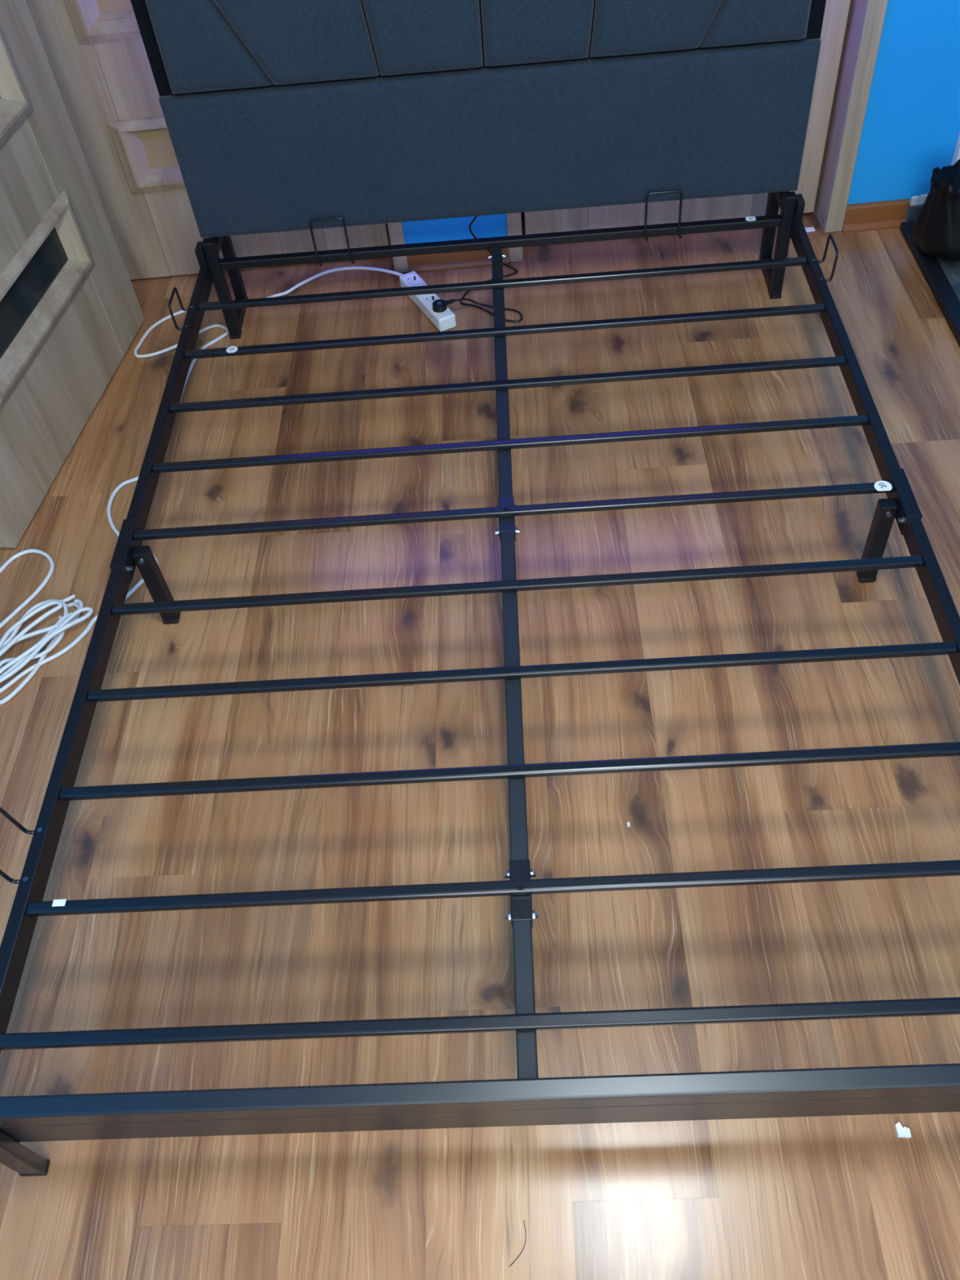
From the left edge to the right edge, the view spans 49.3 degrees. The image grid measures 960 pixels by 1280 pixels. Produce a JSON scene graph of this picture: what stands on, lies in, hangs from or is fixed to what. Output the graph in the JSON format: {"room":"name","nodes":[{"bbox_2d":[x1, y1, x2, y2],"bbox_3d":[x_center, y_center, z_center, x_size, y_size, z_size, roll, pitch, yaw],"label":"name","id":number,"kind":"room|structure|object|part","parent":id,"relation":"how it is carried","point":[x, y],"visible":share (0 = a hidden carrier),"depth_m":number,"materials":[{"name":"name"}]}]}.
{"room":"bedroom","nodes":[
{"label":"bedroom","id":0,"kind":"room"},
{"bbox_2d":[0,0,144,547],"bbox_3d":[-1.032,-1.161,1.708,0.073,2.024,0.839,3,51,8],"label":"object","id":1,"kind":"structure","parent":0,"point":[71,312],"depth_m":2.27,"materials":[{"name":"brown wood"}]},
{"bbox_3d":[-0.993,-0.846,2.091,0.039,0.254,0.504,3,51,8],"label":"cross panel","id":2,"kind":"part","parent":1,"relation":"part of","materials":[{"name":"brown wood"}]},
{"bbox_3d":[-0.978,-0.733,2.228,0.006,0.108,0.501,3,51,8],"label":"glass pane","id":3,"kind":"part","parent":1,"relation":"part of","materials":[{"name":"black glass"}]},
{"bbox_3d":[-0.964,-0.610,2.377,0.039,0.284,0.504,3,51,8],"label":"cross panel","id":4,"kind":"part","parent":1,"relation":"part of","materials":[{"name":"brown wood"}]},
{"bbox_2d":[0,211,959,1279],"bbox_3d":[0.348,0.496,1.567,3.150,0.060,4.412,-3,50,3],"label":"floor","id":5,"kind":"structure","parent":0,"point":[843,1197],"depth_m":1.77,"materials":[{"name":"laminate"}]},
{"bbox_2d":[0,266,456,705],"bbox_3d":[-0.759,-0.487,2.421,0.696,0.049,1.624,28,58,25],"label":"power strip","id":6,"kind":"object","parent":5,"relation":"on","point":[446,320],"visible":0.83,"depth_m":2.09,"materials":[{"name":"white plastic"}]},
{"bbox_2d":[405,275,419,282],"bbox_3d":[-0.175,-0.937,2.711,0.037,0.001,0.037,17,54,19],"label":"socket","id":7,"kind":"object","parent":6,"relation":"attached to","point":[409,278],"depth_m":2.71,"materials":[{"name":"white plastic"}]},
{"bbox_2d":[423,294,437,302],"bbox_3d":[-0.125,-0.864,2.646,0.037,0.001,0.037,17,54,19],"label":"socket","id":8,"kind":"object","parent":6,"relation":"attached to","point":[427,298],"depth_m":2.65,"materials":[{"name":"white plastic"}]},
{"bbox_2d":[432,216,522,322],"bbox_3d":[-0.017,-0.977,2.582,0.224,0.300,0.246,-3,50,3],"label":"lead","id":9,"kind":"object","parent":5,"relation":"on","point":[438,305],"visible":0.8,"depth_m":2.63,"materials":[{"name":"black plastic"}]},
{"bbox_2d":[0,0,959,1176],"bbox_3d":[0.024,-0.440,1.680,1.486,1.004,2.116,-3,50,3],"label":"frame","id":10,"kind":"object","parent":5,"relation":"on","point":[279,115],"visible":1,"depth_m":2.10,"materials":[{"name":"black paint"}]},
{"bbox_3d":[-0.617,0.674,1.373,0.036,0.154,0.018,-3,50,3],"label":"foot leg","id":11,"kind":"part","parent":10,"relation":"part of","materials":[{"name":"black metal"}]},
{"bbox_3d":[-0.644,0.208,1.621,0.021,0.042,0.967,-3,50,3],"label":"rail","id":12,"kind":"part","parent":10,"relation":"part of","materials":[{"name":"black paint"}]},
{"bbox_3d":[-0.616,-0.105,1.992,0.029,0.188,0.026,-3,50,3],"label":"leg","id":13,"kind":"part","parent":10,"relation":"part of","materials":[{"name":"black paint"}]},
{"bbox_3d":[-0.654,-0.530,2.229,0.021,0.042,0.943,-3,50,3],"label":"rail","id":14,"kind":"part","parent":10,"relation":"part of","materials":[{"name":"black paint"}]},
{"bbox_3d":[-0.642,-0.967,2.558,0.026,0.416,0.166,-3,50,3],"label":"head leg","id":15,"kind":"part","parent":10,"relation":"part of","materials":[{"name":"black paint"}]},
{"bbox_3d":[0.004,-1.265,2.193,1.412,0.746,0.037,-3,50,3],"label":"headboard","id":16,"kind":"part","parent":10,"relation":"part of","materials":[{"name":"grey fabric"}]},
{"bbox_3d":[0.059,0.550,1.267,1.422,0.040,0.026,-3,50,3],"label":"foot rail","id":17,"kind":"part","parent":10,"relation":"part of","materials":[{"name":"black metal"}]},
{"bbox_3d":[0.022,-1.105,2.338,1.408,0.321,0.029,-3,50,3],"label":"panel","id":18,"kind":"part","parent":10,"relation":"part of","materials":[{"name":"fabric"}]},
{"bbox_3d":[0.039,-0.944,2.486,1.336,0.021,0.022,-3,50,3],"label":"head rail","id":19,"kind":"part","parent":10,"relation":"part of","materials":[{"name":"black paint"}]},
{"bbox_3d":[0.716,-1.046,2.484,0.026,0.416,0.166,-3,50,3],"label":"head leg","id":20,"kind":"part","parent":10,"relation":"part of","materials":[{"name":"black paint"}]},
{"bbox_3d":[0.743,-0.610,2.153,0.021,0.042,0.943,-3,50,3],"label":"rail","id":21,"kind":"part","parent":10,"relation":"part of","materials":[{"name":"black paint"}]},
{"bbox_3d":[0.728,-0.183,1.918,0.029,0.188,0.026,-3,50,3],"label":"leg","id":22,"kind":"part","parent":10,"relation":"part of","materials":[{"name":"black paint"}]},
{"bbox_3d":[0.752,0.128,1.545,0.021,0.042,0.967,-3,50,3],"label":"rail","id":23,"kind":"part","parent":10,"relation":"part of","materials":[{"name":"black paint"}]},
{"bbox_2d":[509,1220,526,1266],"bbox_3d":[0.052,0.770,1.331,0.011,0.001,0.056,13,53,16],"label":"strand","id":24,"kind":"object","parent":5,"relation":"on","point":[523,1220],"visible":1,"depth_m":1.33,"materials":[{"name":"grey"}]},
{"bbox_2d":[804,226,814,231],"bbox_3d":[0.873,-1.091,2.778,0.032,0.004,0.017,-8,50,0],"label":"paper scrap","id":25,"kind":"object","parent":5,"relation":"on","point":[810,228],"visible":0.64,"depth_m":2.78,"materials":[{"name":"white paper"}]},
{"bbox_2d":[894,1121,911,1137],"bbox_3d":[0.558,0.646,1.379,0.017,0.006,0.019,-3,50,3],"label":"paper scrap","id":26,"kind":"object","parent":5,"relation":"on","point":[904,1132],"visible":1,"depth_m":1.38,"materials":[{"name":"white paper"}]},
{"bbox_2d":[899,221,959,346],"bbox_3d":[1.451,-0.502,2.223,0.687,0.022,1.564,-3,50,3],"label":"mat","id":27,"kind":"object","parent":5,"relation":"on","point":[942,277],"visible":0.47,"depth_m":2.56,"materials":[{"name":"black rubber"}]},
{"bbox_2d":[912,159,959,261],"bbox_3d":[1.184,-1.053,2.551,0.222,0.226,0.194,-3,50,3],"label":"bag","id":28,"kind":"object","parent":27,"relation":"on","point":[936,226],"visible":1,"depth_m":2.51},
{"bbox_2d":[402,0,959,244],"bbox_3d":[0.265,-1.890,1.877,3.270,2.600,0.174,-5,50,2],"label":"wall","id":29,"kind":"structure","parent":0,"point":[911,129],"depth_m":2.55,"materials":[{"name":"blue paint"}]},
{"bbox_2d":[26,0,390,279],"bbox_3d":[-0.710,-1.674,2.100,0.775,2.024,0.085,-6,50,1],"label":"door","id":30,"kind":"structure","parent":29,"relation":"in","point":[95,50],"depth_m":2.60,"materials":[{"name":"brown wood"}]},
{"bbox_3d":[-0.685,-1.472,2.344,0.436,0.108,0.006,-5,50,2],"label":"glass pane","id":31,"kind":"part","parent":30,"relation":"part of","materials":[{"name":"beige glass"}]},
{"bbox_3d":[-0.671,-1.359,2.483,0.439,0.254,0.039,-5,50,2],"label":"cross panel","id":32,"kind":"part","parent":30,"relation":"part of","materials":[{"name":"brown wood"}]},
{"bbox_3d":[-0.657,-1.245,2.620,0.436,0.108,0.006,-5,50,2],"label":"glass pane","id":33,"kind":"part","parent":30,"relation":"part of","materials":[{"name":"beige glass"}]},
{"bbox_3d":[-0.641,-1.123,2.770,0.439,0.284,0.039,-5,50,2],"label":"cross panel","id":34,"kind":"part","parent":30,"relation":"part of","materials":[{"name":"brown wood"}]},
{"bbox_2d":[386,222,408,272],"bbox_3d":[-0.715,-1.673,2.062,0.881,2.095,0.154,-5,50,2],"label":"trim","id":35,"kind":"structure","parent":29,"relation":"attached to","point":[396,233],"depth_m":2.73,"materials":[{"name":"brown wood"}]},
{"bbox_2d":[406,248,509,273],"bbox_3d":[-0.059,-1.021,2.774,0.270,0.068,0.022,-5,50,2],"label":"baseboard","id":36,"kind":"structure","parent":29,"relation":"attached to","point":[418,264],"depth_m":2.78,"materials":[{"name":"brown wood"}]},
{"bbox_2d":[524,0,850,234],"bbox_3d":[0.429,-1.773,2.052,0.775,2.024,0.085,-6,50,1],"label":"door","id":37,"kind":"structure","parent":29,"relation":"in","point":[836,11],"depth_m":2.77,"materials":[{"name":"brown wood"}]},
{"bbox_3d":[0.497,-1.222,2.722,0.439,0.284,0.039,-5,50,2],"label":"cross panel","id":38,"kind":"part","parent":37,"relation":"part of","materials":[{"name":"brown wood"}]},
{"bbox_2d":[506,0,888,262],"bbox_3d":[0.432,-1.766,2.021,0.882,2.095,0.154,-5,50,2],"label":"trim","id":39,"kind":"structure","parent":29,"relation":"attached to","point":[875,11],"depth_m":2.56,"materials":[{"name":"brown wood"}]},
{"bbox_2d":[841,198,910,233],"bbox_3d":[1.036,-1.109,2.736,0.163,0.068,0.022,-5,50,2],"label":"baseboard","id":40,"kind":"structure","parent":29,"relation":"attached to","point":[882,215],"depth_m":2.73,"materials":[{"name":"brown wood"}]},
{"bbox_2d":[951,133,959,165],"bbox_3d":[1.195,-1.486,2.284,0.080,1.184,0.029,-5,50,2],"label":"trim","id":41,"kind":"structure","parent":29,"relation":"attached to","point":[956,157],"depth_m":2.61,"materials":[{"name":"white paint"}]}
]}

